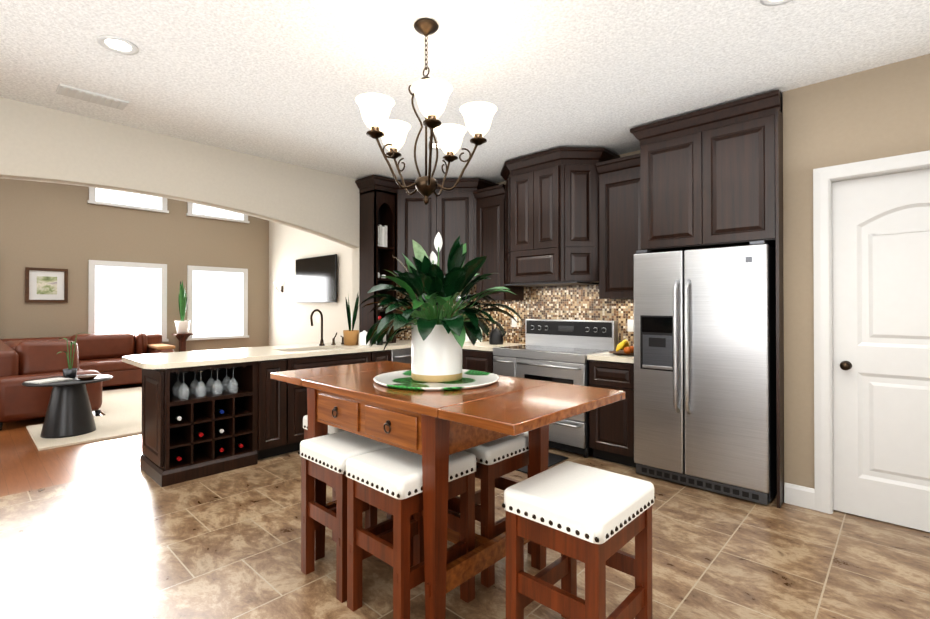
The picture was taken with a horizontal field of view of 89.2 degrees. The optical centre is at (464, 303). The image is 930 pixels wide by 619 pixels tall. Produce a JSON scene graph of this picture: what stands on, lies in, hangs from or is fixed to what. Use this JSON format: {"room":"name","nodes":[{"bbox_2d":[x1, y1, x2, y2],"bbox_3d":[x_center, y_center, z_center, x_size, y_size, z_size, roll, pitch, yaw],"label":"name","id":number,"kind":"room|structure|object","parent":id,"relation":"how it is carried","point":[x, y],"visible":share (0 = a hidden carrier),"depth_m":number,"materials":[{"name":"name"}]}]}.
{"room":"kitchen and living room","nodes":[
{"label":"kitchen and living room","id":0,"kind":"room"},
{"bbox_2d":[0,383,142,496],"bbox_3d":[-4.929,1.410,5.734,5.720,0.059,7.900,0,0,43],"label":"floor","id":1,"kind":"structure","parent":0,"point":[26,464],"depth_m":4.13,"materials":[{"name":"brown wood"}]},
{"bbox_2d":[26,387,141,450],"bbox_3d":[-4.092,1.374,6.609,3.250,0.022,3.080,0,0,43],"label":"shag rug","id":2,"kind":"object","parent":1,"relation":"on","point":[121,410],"visible":0.35,"depth_m":5.30,"materials":[{"name":"beige carpet"}]},
{"bbox_2d":[22,333,112,437],"bbox_3d":[-4.137,0.834,4.930,0.730,1.037,0.730,0,0,43],"label":"round side table","id":3,"kind":"object","parent":2,"relation":"on","point":[69,413],"visible":1,"depth_m":4.81,"materials":[{"name":"grey metal"}]},
{"bbox_2d":[25,377,72,383],"bbox_3d":[-4.232,0.788,4.800,0.326,0.012,0.365,0,0,43],"label":"magazine","id":4,"kind":"object","parent":3,"relation":"on","point":[59,379],"depth_m":4.76,"materials":[{"name":"paper"}]},
{"bbox_2d":[57,333,90,377],"bbox_3d":[-4.197,0.556,5.040,0.424,0.480,0.294,0,0,43],"label":"plant","id":5,"kind":"object","parent":3,"relation":"on","point":[70,372],"depth_m":5.00,"materials":[{"name":"green plant"}]},
{"bbox_2d":[76,375,97,379],"bbox_3d":[-3.931,0.778,4.902,0.184,0.034,0.181,0,0,43],"label":"bowl","id":6,"kind":"object","parent":3,"relation":"on","point":[86,377],"depth_m":4.91,"materials":[{"name":"brown wood"}]},
{"bbox_2d":[0,332,174,430],"bbox_3d":[-5.360,0.923,6.909,3.070,0.928,2.304,0,0,43],"label":"sectional sofa","id":7,"kind":"object","parent":1,"relation":"on","point":[22,360],"visible":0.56,"depth_m":5.77,"materials":[{"name":"brown leather"}]},
{"bbox_2d":[172,281,192,351],"bbox_3d":[-5.311,0.485,8.862,0.300,1.829,0.300,0,0,43],"label":"potted plant","id":8,"kind":"object","parent":1,"relation":"on","point":[182,334],"visible":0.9,"depth_m":8.81,"materials":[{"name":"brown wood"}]},
{"bbox_2d":[0,178,268,351],"bbox_3d":[-7.015,-0.459,7.593,0.150,3.700,8.050,0,0,43],"label":"wall","id":9,"kind":"structure","parent":0,"point":[58,226],"depth_m":8.15,"materials":[{"name":"beige paint"}]},
{"bbox_2d":[25,267,67,302],"bbox_3d":[-6.809,-0.288,7.680,0.030,0.560,0.520,0,0,43],"label":"framed art","id":10,"kind":"object","parent":9,"relation":"attached to","point":[46,285],"visible":0.96,"depth_m":7.67,"materials":[{"name":"brown wood"}]},
{"bbox_2d":[87,187,168,212],"bbox_3d":[-6.034,-1.948,8.498,0.060,0.480,1.210,0,0,43],"label":"window","id":11,"kind":"structure","parent":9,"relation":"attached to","point":[113,198],"depth_m":8.47,"materials":[{"name":"white glass"}]},
{"bbox_2d":[88,260,168,341],"bbox_3d":[-6.034,-0.008,8.486,0.060,1.460,1.210,0,0,43],"label":"window","id":12,"kind":"structure","parent":9,"relation":"in","point":[127,297],"depth_m":8.47,"materials":[{"name":"white glass"}]},
{"bbox_2d":[186,265,248,340],"bbox_3d":[-5.003,-0.001,9.590,0.060,1.460,1.190,0,0,43],"label":"window","id":13,"kind":"structure","parent":9,"relation":"in","point":[217,302],"depth_m":9.58,"materials":[{"name":"white glass"}]},
{"bbox_2d":[186,202,249,222],"bbox_3d":[-5.003,-1.941,9.602,0.060,0.480,1.190,0,0,43],"label":"window","id":14,"kind":"structure","parent":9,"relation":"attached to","point":[198,210],"depth_m":9.53,"materials":[{"name":"white glass"}]},
{"bbox_2d":[0,97,396,342],"bbox_3d":[-3.030,-0.483,3.699,0.150,3.700,7.500,0,0,43],"label":"wall","id":15,"kind":"structure","parent":0,"point":[42,144],"depth_m":4.12,"materials":[{"name":"paint"}]},
{"bbox_2d":[269,221,351,345],"bbox_3d":[-2.281,-0.453,8.508,5.520,3.700,0.250,0,0,43],"label":"wall","id":16,"kind":"structure","parent":0,"point":[288,246],"depth_m":9.45,"materials":[{"name":"paint"}]},
{"bbox_2d":[274,282,282,291],"bbox_3d":[-3.905,-0.329,9.859,0.124,0.210,0.190,0,0,43],"label":"lamp","id":17,"kind":"object","parent":16,"relation":"attached to","point":[277,284],"visible":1,"depth_m":9.82,"materials":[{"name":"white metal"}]},
{"bbox_2d":[295,254,336,302],"bbox_3d":[-2.818,-0.440,8.922,1.470,0.860,0.076,0,0,43],"label":"wall-mounted tv","id":18,"kind":"object","parent":16,"relation":"attached to","point":[316,279],"visible":1,"depth_m":8.84,"materials":[{"name":"black plastic"}]},
{"bbox_2d":[0,447,929,618],"bbox_3d":[-0.012,1.380,1.073,7.830,0.060,7.800,0,0,43],"label":"floor","id":19,"kind":"structure","parent":0,"point":[137,543],"depth_m":2.50,"materials":[{"name":"tile"}]},
{"bbox_2d":[222,358,297,465],"bbox_3d":[-1.893,0.933,4.340,0.619,0.875,0.361,0,0,43],"label":"base cabinet","id":20,"kind":"object","parent":19,"relation":"on","point":[260,412],"depth_m":4.09,"materials":[{"name":"brown wood"}]},
{"bbox_2d":[122,342,410,373],"bbox_3d":[-1.693,0.496,4.777,0.945,0.075,2.809,0,0,43],"label":"countertop","id":21,"kind":"structure","parent":20,"relation":"on","point":[174,362],"depth_m":4.12,"materials":[{"name":"beige stone"}]},
{"bbox_2d":[310,310,345,345],"bbox_3d":[-1.508,0.262,5.140,0.101,0.395,0.431,0,0,43],"label":"faucet","id":22,"kind":"object","parent":21,"relation":"on","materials":[{"name":"brown metal"}]},
{"bbox_2d":[343,294,358,345],"bbox_3d":[-1.242,0.166,5.185,0.180,0.588,0.186,0,0,43],"label":"potted plant","id":23,"kind":"object","parent":21,"relation":"on","point":[350,336],"visible":1,"depth_m":5.15,"materials":[{"name":"wicker"}]},
{"bbox_2d":[359,330,369,345],"bbox_3d":[-1.094,0.379,5.129,0.116,0.162,0.114,0,0,43],"label":"jar","id":24,"kind":"object","parent":21,"relation":"on","point":[362,338],"visible":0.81,"depth_m":5.08,"materials":[{"name":"ceramic"}]},
{"bbox_2d":[376,316,382,344],"bbox_3d":[-0.941,0.301,5.191,0.080,0.318,0.080,0,0,43],"label":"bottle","id":25,"kind":"object","parent":21,"relation":"on","point":[381,342],"visible":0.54,"depth_m":5.17,"materials":[{"name":"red glass"}]},
{"bbox_2d":[298,346,377,449],"bbox_3d":[-1.504,0.936,4.756,0.619,0.875,1.042,0,0,43],"label":"base cabinet","id":26,"kind":"object","parent":19,"relation":"on","point":[327,360],"depth_m":4.46,"materials":[{"name":"brown wood"}]},
{"bbox_2d":[301,415,392,541],"bbox_3d":[-0.716,1.030,2.966,0.412,0.665,0.472,0,0,43],"label":"stool","id":27,"kind":"object","parent":19,"relation":"on","point":[331,429],"visible":0.1,"depth_m":2.71,"materials":[{"name":"brown wood"}]},
{"bbox_2d":[298,431,412,602],"bbox_3d":[-0.544,1.026,2.422,0.412,0.665,0.472,0,0,43],"label":"stool","id":28,"kind":"object","parent":19,"relation":"on","point":[324,458],"visible":0.46,"depth_m":2.30,"materials":[{"name":"brown wood"}]},
{"bbox_2d":[378,350,393,361],"bbox_3d":[-1.126,0.939,5.161,0.619,0.875,0.331,0,0,43],"label":"base cabinet","id":29,"kind":"object","parent":19,"relation":"on","point":[388,355],"depth_m":5.02,"materials":[{"name":"brown wood"}]},
{"bbox_2d":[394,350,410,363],"bbox_3d":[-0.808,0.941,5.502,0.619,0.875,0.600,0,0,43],"label":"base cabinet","id":30,"kind":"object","parent":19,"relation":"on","point":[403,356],"depth_m":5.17,"materials":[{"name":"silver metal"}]},
{"bbox_2d":[391,348,410,363],"bbox_3d":[-0.773,0.888,5.469,0.621,0.759,0.592,0,0,43],"label":"dishwasher","id":31,"kind":"object","parent":30,"relation":"in","point":[403,355],"depth_m":5.16,"materials":[{"name":"silver metal"}]},
{"bbox_2d":[343,446,477,618],"bbox_3d":[-0.240,1.024,2.138,0.412,0.665,0.472,0,0,43],"label":"stool","id":32,"kind":"object","parent":19,"relation":"on","point":[389,480],"visible":0.81,"depth_m":2.06,"materials":[{"name":"brown wood"}]},
{"bbox_2d":[270,361,624,618],"bbox_3d":[-0.205,0.884,2.482,1.800,0.950,0.850,0,0,43],"label":"dining table","id":33,"kind":"object","parent":19,"relation":"on","point":[435,429],"visible":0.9,"depth_m":2.03,"materials":[{"name":"brown wood"}]},
{"bbox_2d":[373,369,498,390],"bbox_3d":[-0.148,0.399,2.494,0.660,0.018,0.660,0,0,43],"label":"tray","id":34,"kind":"object","parent":33,"relation":"on","point":[404,380],"visible":0.85,"depth_m":2.37,"materials":[{"name":"ceramic"}]},
{"bbox_2d":[357,232,522,382],"bbox_3d":[-0.161,0.020,2.507,0.824,0.759,0.845,0,0,43],"label":"potted plant","id":35,"kind":"object","parent":34,"relation":"on","point":[437,340],"visible":1,"depth_m":2.37,"materials":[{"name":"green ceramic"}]},
{"bbox_2d":[462,346,465,368],"bbox_3d":[0.007,0.941,5.551,0.548,0.875,0.630,0,0,43],"label":"base cabinet","id":36,"kind":"object","parent":19,"relation":"on","point":[464,347],"depth_m":5.14,"materials":[{"name":"brown wood"}]},
{"bbox_2d":[466,350,494,372],"bbox_3d":[0.318,0.939,5.260,0.549,0.875,0.630,0,0,43],"label":"base cabinet","id":37,"kind":"object","parent":19,"relation":"on","point":[479,360],"depth_m":4.99,"materials":[{"name":"brown wood"}]},
{"bbox_2d":[398,338,524,349],"bbox_3d":[-0.058,0.483,5.609,1.573,0.039,0.638,0,0,43],"label":"countertop","id":38,"kind":"structure","parent":37,"relation":"on","point":[478,345],"depth_m":5.25,"materials":[{"name":"beige stone"}]},
{"bbox_2d":[465,328,481,341],"bbox_3d":[0.086,0.347,5.668,0.258,0.232,0.103,0,0,28],"label":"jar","id":39,"kind":"object","parent":38,"relation":"on","point":[467,339],"visible":0.27,"depth_m":5.65,"materials":[{"name":"white ceramic"}]},
{"bbox_2d":[489,321,506,344],"bbox_3d":[0.374,0.332,5.263,0.229,0.258,0.162,0,0,43],"label":"kettle","id":40,"kind":"object","parent":38,"relation":"on","point":[496,336],"visible":0.81,"depth_m":5.22,"materials":[{"name":"black metal"}]},
{"bbox_2d":[448,432,530,587],"bbox_3d":[0.122,1.027,2.538,0.412,0.665,0.472,0,0,43],"label":"stool","id":41,"kind":"object","parent":19,"relation":"on","point":[497,460],"visible":0.33,"depth_m":2.31,"materials":[{"name":"brown wood"}]},
{"bbox_2d":[516,452,567,473],"bbox_3d":[0.437,1.364,4.213,0.780,0.012,0.560,0,0,43],"label":"mat","id":42,"kind":"object","parent":19,"relation":"on","point":[553,459],"visible":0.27,"depth_m":4.06,"materials":[{"name":"black plastic"}]},
{"bbox_2d":[493,319,617,457],"bbox_3d":[0.866,0.773,4.676,1.044,1.200,0.711,0,0,43],"label":"range","id":43,"kind":"object","parent":19,"relation":"on","point":[555,350],"visible":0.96,"depth_m":4.54,"materials":[{"name":"grey metal"}]},
{"bbox_2d":[502,461,655,618],"bbox_3d":[0.438,1.022,1.792,0.412,0.665,0.472,0,0,43],"label":"stool","id":44,"kind":"object","parent":19,"relation":"on","point":[595,520],"visible":1,"depth_m":1.71,"materials":[{"name":"brown wood"}]},
{"bbox_2d":[587,358,635,466],"bbox_3d":[1.449,0.932,4.204,0.445,0.875,0.630,0,0,43],"label":"base cabinet","id":45,"kind":"object","parent":19,"relation":"on","point":[611,426],"depth_m":3.97,"materials":[{"name":"brown wood"}]},
{"bbox_2d":[587,350,633,361],"bbox_3d":[1.446,0.474,4.204,0.447,0.039,0.638,0,0,43],"label":"countertop","id":46,"kind":"structure","parent":45,"relation":"on","point":[613,357],"depth_m":4.00,"materials":[{"name":"beige stone"}]},
{"bbox_2d":[609,340,633,354],"bbox_3d":[1.408,0.387,4.160,0.264,0.133,0.264,0,0,43],"label":"plate","id":47,"kind":"object","parent":46,"relation":"on","point":[623,345],"visible":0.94,"depth_m":4.12,"materials":[{"name":"yellow food"}]},
{"bbox_2d":[633,240,776,504],"bbox_3d":[1.888,0.474,3.670,0.920,1.785,0.760,0,0,43],"label":"refrigerator","id":48,"kind":"object","parent":19,"relation":"on","point":[704,368],"visible":0.98,"depth_m":3.38,"materials":[{"name":"grey metal"}]},
{"bbox_2d":[0,0,929,182],"bbox_3d":[-0.067,-1.520,1.143,7.980,0.100,7.800,0,0,43],"label":"ceiling","id":49,"kind":"structure","parent":0,"point":[287,81],"depth_m":2.86,"materials":[{"name":"white paint"}]},
{"bbox_2d":[56,84,128,109],"bbox_3d":[-2.624,-1.447,3.326,0.180,0.016,0.380,0,0,43],"label":"ceiling vent","id":50,"kind":"object","parent":49,"relation":"in","point":[85,95],"visible":1,"depth_m":3.30,"materials":[{"name":"white metal"}]},
{"bbox_2d":[97,35,138,54],"bbox_3d":[-1.958,-1.455,2.663,0.190,0.010,0.190,0,0,43],"label":"recessed light","id":51,"kind":"object","parent":49,"relation":"in","point":[119,45],"visible":1,"depth_m":2.66,"materials":[{"name":"white paint"}]},
{"bbox_2d":[355,18,496,204],"bbox_3d":[-0.222,-0.987,2.490,0.695,0.947,0.719,0,0,43],"label":"chandelier","id":52,"kind":"object","parent":49,"relation":"hanging from","point":[431,95],"visible":1,"depth_m":2.40,"materials":[{"name":"brown metal"}]},
{"bbox_2d":[427,142,440,148],"bbox_3d":[-0.253,-1.444,4.327,0.190,0.010,0.190,0,0,43],"label":"recessed light","id":53,"kind":"object","parent":49,"relation":"in","point":[433,145],"visible":0.23,"depth_m":4.33,"materials":[{"name":"white paint"}]},
{"bbox_2d":[760,0,792,5],"bbox_3d":[1.496,-1.458,2.215,0.190,0.010,0.190,0,0,43],"label":"recessed light","id":54,"kind":"object","parent":49,"relation":"in","point":[771,2],"visible":1,"depth_m":2.28,"materials":[{"name":"white paint"}]},
{"bbox_2d":[466,150,639,285],"bbox_3d":[1.116,-0.475,5.061,4.350,3.700,0.150,0,0,43],"label":"wall","id":55,"kind":"structure","parent":0,"point":[620,155],"depth_m":4.56,"materials":[{"name":"beige paint"}]},
{"bbox_2d":[378,178,489,285],"bbox_3d":[-0.335,-0.831,5.698,1.057,1.180,0.897,0,0,43],"label":"upper cabinet","id":56,"kind":"object","parent":55,"relation":"attached to","point":[403,218],"depth_m":5.46,"materials":[{"name":"brown wood"}]},
{"bbox_2d":[474,186,525,301],"bbox_3d":[0.396,-0.658,5.389,0.432,1.250,0.350,0,0,43],"label":"upper cabinet","id":57,"kind":"object","parent":55,"relation":"attached to","point":[481,198],"depth_m":5.33,"materials":[{"name":"brown wood"}]},
{"bbox_2d":[490,159,513,285],"bbox_3d":[0.589,-0.810,5.039,0.323,1.230,0.599,0,0,43],"label":"upper cabinet","id":58,"kind":"object","parent":55,"relation":"attached to","point":[501,196],"depth_m":5.13,"materials":[{"name":"brown wood"}]},
{"bbox_2d":[396,284,633,349],"bbox_3d":[0.400,0.097,5.006,3.068,0.724,0.897,0,0,43],"label":"backsplash","id":59,"kind":"structure","parent":55,"relation":"attached to","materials":[{"name":"tile"}]},
{"bbox_2d":[514,148,573,285],"bbox_3d":[0.867,-0.811,4.779,0.555,1.230,0.599,0,0,43],"label":"upper cabinet","id":60,"kind":"object","parent":55,"relation":"attached to","point":[535,175],"depth_m":4.54,"materials":[{"name":"brown wood"}]},
{"bbox_2d":[558,147,617,285],"bbox_3d":[1.146,-0.813,4.519,0.323,1.230,0.599,0,0,43],"label":"upper cabinet","id":61,"kind":"object","parent":55,"relation":"attached to","point":[560,234],"depth_m":4.36,"materials":[{"name":"brown wood"}]},
{"bbox_2d":[594,154,637,301],"bbox_3d":[1.530,-0.664,4.330,0.489,1.250,0.350,0,0,43],"label":"upper cabinet","id":62,"kind":"object","parent":55,"relation":"attached to","point":[617,177],"depth_m":4.24,"materials":[{"name":"brown wood"}]},
{"bbox_2d":[638,107,717,251],"bbox_3d":[1.825,-0.932,3.891,0.538,1.000,0.590,0,0,43],"label":"upper cabinet","id":63,"kind":"object","parent":55,"relation":"attached to","point":[676,155],"depth_m":3.66,"materials":[{"name":"brown wood"}]},
{"bbox_2d":[714,90,782,249],"bbox_3d":[2.130,-0.934,3.607,0.539,1.000,0.590,0,0,43],"label":"upper cabinet","id":64,"kind":"object","parent":55,"relation":"attached to","point":[748,132],"depth_m":3.32,"materials":[{"name":"brown wood"}]},
{"bbox_2d":[784,482,814,509],"bbox_3d":[-0.852,1.303,4.254,13.400,0.135,4.200,0,0,43],"label":"baseboard","id":65,"kind":"structure","parent":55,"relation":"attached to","point":[800,496],"depth_m":3.16,"materials":[{"name":"white paint"}]},
{"bbox_2d":[783,54,929,488],"bbox_3d":[3.799,-0.053,2.196,3.780,2.820,0.670,0,0,43],"label":"wall","id":66,"kind":"structure","parent":0,"point":[877,112],"depth_m":3.13,"materials":[{"name":"beige paint"}]},
{"bbox_2d":[813,150,929,513],"bbox_3d":[2.686,0.236,2.796,0.990,2.250,0.070,0,0,43],"label":"door frame","id":67,"kind":"structure","parent":66,"relation":"attached to","point":[824,178],"depth_m":3.07,"materials":[{"name":"white paint"}]},
{"bbox_2d":[832,169,929,531],"bbox_3d":[2.699,0.279,2.811,0.804,2.149,0.110,0,0,43],"label":"pantry door","id":68,"kind":"structure","parent":66,"relation":"in","point":[881,330],"depth_m":2.93,"materials":[{"name":"paint"}]}
]}

